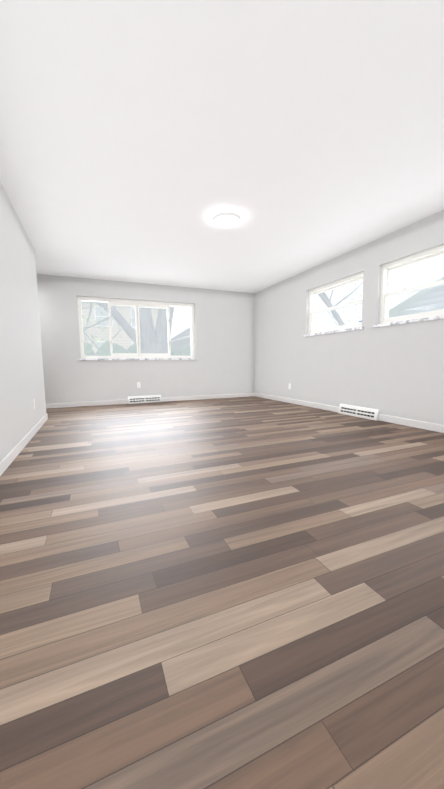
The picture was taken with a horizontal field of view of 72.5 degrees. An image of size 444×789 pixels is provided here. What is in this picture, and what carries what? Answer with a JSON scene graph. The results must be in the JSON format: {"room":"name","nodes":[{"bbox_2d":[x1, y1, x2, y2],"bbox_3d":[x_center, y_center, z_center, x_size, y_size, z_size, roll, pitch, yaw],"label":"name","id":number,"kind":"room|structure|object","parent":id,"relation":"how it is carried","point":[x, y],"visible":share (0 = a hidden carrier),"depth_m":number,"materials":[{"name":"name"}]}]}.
{"room":"empty room","nodes":[
{"label":"empty room","id":0,"kind":"room"},
{"bbox_2d":[0,182,45,461],"bbox_3d":[-1.654,-0.598,1.948,0.120,2.440,5.365,-3,6,-23],"label":"wall","id":1,"kind":"structure","parent":0,"point":[22,387],"depth_m":3.05,"materials":[{"name":"grey paint"}]},
{"bbox_2d":[0,413,47,475],"bbox_3d":[-1.582,0.567,2.100,0.019,0.090,5.378,-3,6,-23],"label":"baseboard","id":2,"kind":"structure","parent":1,"relation":"attached to","point":[10,457],"depth_m":2.83,"materials":[{"name":"white wood"}]},
{"bbox_2d":[36,274,253,403],"bbox_3d":[-1.909,-1.038,6.250,6.157,2.440,0.200,-3,6,-23],"label":"wall","id":3,"kind":"structure","parent":0,"point":[224,338],"depth_m":6.30,"materials":[{"name":"grey paint"}]},
{"bbox_2d":[77,296,194,358],"bbox_3d":[-1.702,-1.347,6.329,2.330,1.185,0.121,-3,6,-23],"label":"window","id":4,"kind":"structure","parent":3,"relation":"in","point":[136,304],"depth_m":6.24,"materials":[{"name":"white"}]},
{"bbox_2d":[78,358,198,360],"bbox_3d":[-1.679,-0.737,6.353,2.430,0.035,0.205,-3,6,-23],"label":"window sill","id":5,"kind":"structure","parent":3,"relation":"attached to","point":[144,359],"depth_m":6.30,"materials":[{"name":"stone"}]},
{"bbox_2d":[128,395,161,403],"bbox_3d":[-1.614,0.100,6.346,0.680,0.150,0.058,-3,6,-23],"label":"air vent","id":6,"kind":"object","parent":3,"relation":"in","point":[143,399],"visible":0.98,"depth_m":6.33,"materials":[{"name":"white plastic"}]},
{"bbox_2d":[46,393,253,408],"bbox_3d":[-1.853,0.141,6.272,5.700,0.090,0.016,-3,6,-23],"label":"baseboard","id":7,"kind":"structure","parent":3,"relation":"attached to","point":[109,402],"depth_m":6.22,"materials":[{"name":"white wood"}]},
{"bbox_2d":[0,396,443,788],"bbox_3d":[-0.553,0.544,3.238,6.157,0.120,7.062,-3,6,-23],"label":"floor","id":8,"kind":"structure","parent":0,"point":[235,593],"depth_m":1.03,"materials":[{"name":"brown wood"}]},
{"bbox_2d":[0,0,443,292],"bbox_3d":[-0.582,-2.002,2.976,6.157,0.120,7.062,-3,6,-23],"label":"ceiling","id":9,"kind":"structure","parent":0,"point":[144,141],"depth_m":2.15,"materials":[{"name":"white paint"}]},
{"bbox_2d":[212,211,240,227],"bbox_3d":[0.052,-1.964,3.413,0.326,0.060,0.326,-3,6,-23],"label":"ceiling light","id":10,"kind":"object","parent":9,"relation":"attached to","point":[227,219],"visible":0.98,"depth_m":3.36,"materials":[{"name":"white"}]},
{"bbox_2d":[254,210,443,424],"bbox_3d":[2.213,-0.870,4.171,0.200,2.440,6.862,-3,6,-23],"label":"wall","id":11,"kind":"structure","parent":0,"point":[395,370],"depth_m":4.40,"materials":[{"name":"grey paint"}]},
{"bbox_2d":[304,327,363,336],"bbox_3d":[1.844,-1.017,4.972,0.202,0.035,1.325,-3,6,-23],"label":"window sill","id":12,"kind":"structure","parent":11,"relation":"attached to","point":[337,331],"depth_m":4.81,"materials":[{"name":"stone"}]},
{"bbox_2d":[308,272,363,333],"bbox_3d":[1.867,-1.426,4.942,0.131,0.785,1.245,-3,6,-23],"label":"window","id":13,"kind":"structure","parent":11,"relation":"in","point":[313,293],"depth_m":5.00,"materials":[{"name":"white"}]},
{"bbox_2d":[254,392,443,432],"bbox_3d":[2.088,0.295,4.341,0.016,0.090,6.662,-3,6,-23],"label":"baseboard","id":14,"kind":"structure","parent":11,"relation":"attached to","point":[392,419],"depth_m":4.07,"materials":[{"name":"white wood"}]},
{"bbox_2d":[338,404,379,420],"bbox_3d":[2.004,0.251,4.480,0.058,0.150,0.710,-3,6,-23],"label":"air vent","id":15,"kind":"object","parent":11,"relation":"in","point":[362,412],"visible":1,"depth_m":4.42,"materials":[{"name":"white plastic"}]},
{"bbox_2d":[373,315,443,327],"bbox_3d":[2.426,-0.883,3.610,0.202,0.035,1.310,-3,6,-23],"label":"window sill","id":16,"kind":"structure","parent":11,"relation":"attached to","point":[412,321],"depth_m":3.68,"materials":[{"name":"stone"}]},
{"bbox_2d":[379,244,443,323],"bbox_3d":[2.449,-1.292,3.579,0.131,0.785,1.230,-3,6,-23],"label":"window","id":17,"kind":"structure","parent":11,"relation":"in","point":[385,286],"depth_m":3.79,"materials":[{"name":"white"}]},
{"bbox_3d":[3.168,-0.455,17.795,100.000,0.300,110.000,-3,6,-23],"label":"ground","id":18,"kind":"structure","parent":0,"visible":0},
{"bbox_2d":[81,269,443,355],"bbox_3d":[-0.153,-6.076,13.113,22.420,12.050,35.670,-3,6,-23],"label":"garden","id":19,"kind":"object","parent":18,"relation":"on","point":[186,340],"depth_m":9.14,"materials":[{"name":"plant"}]}
]}

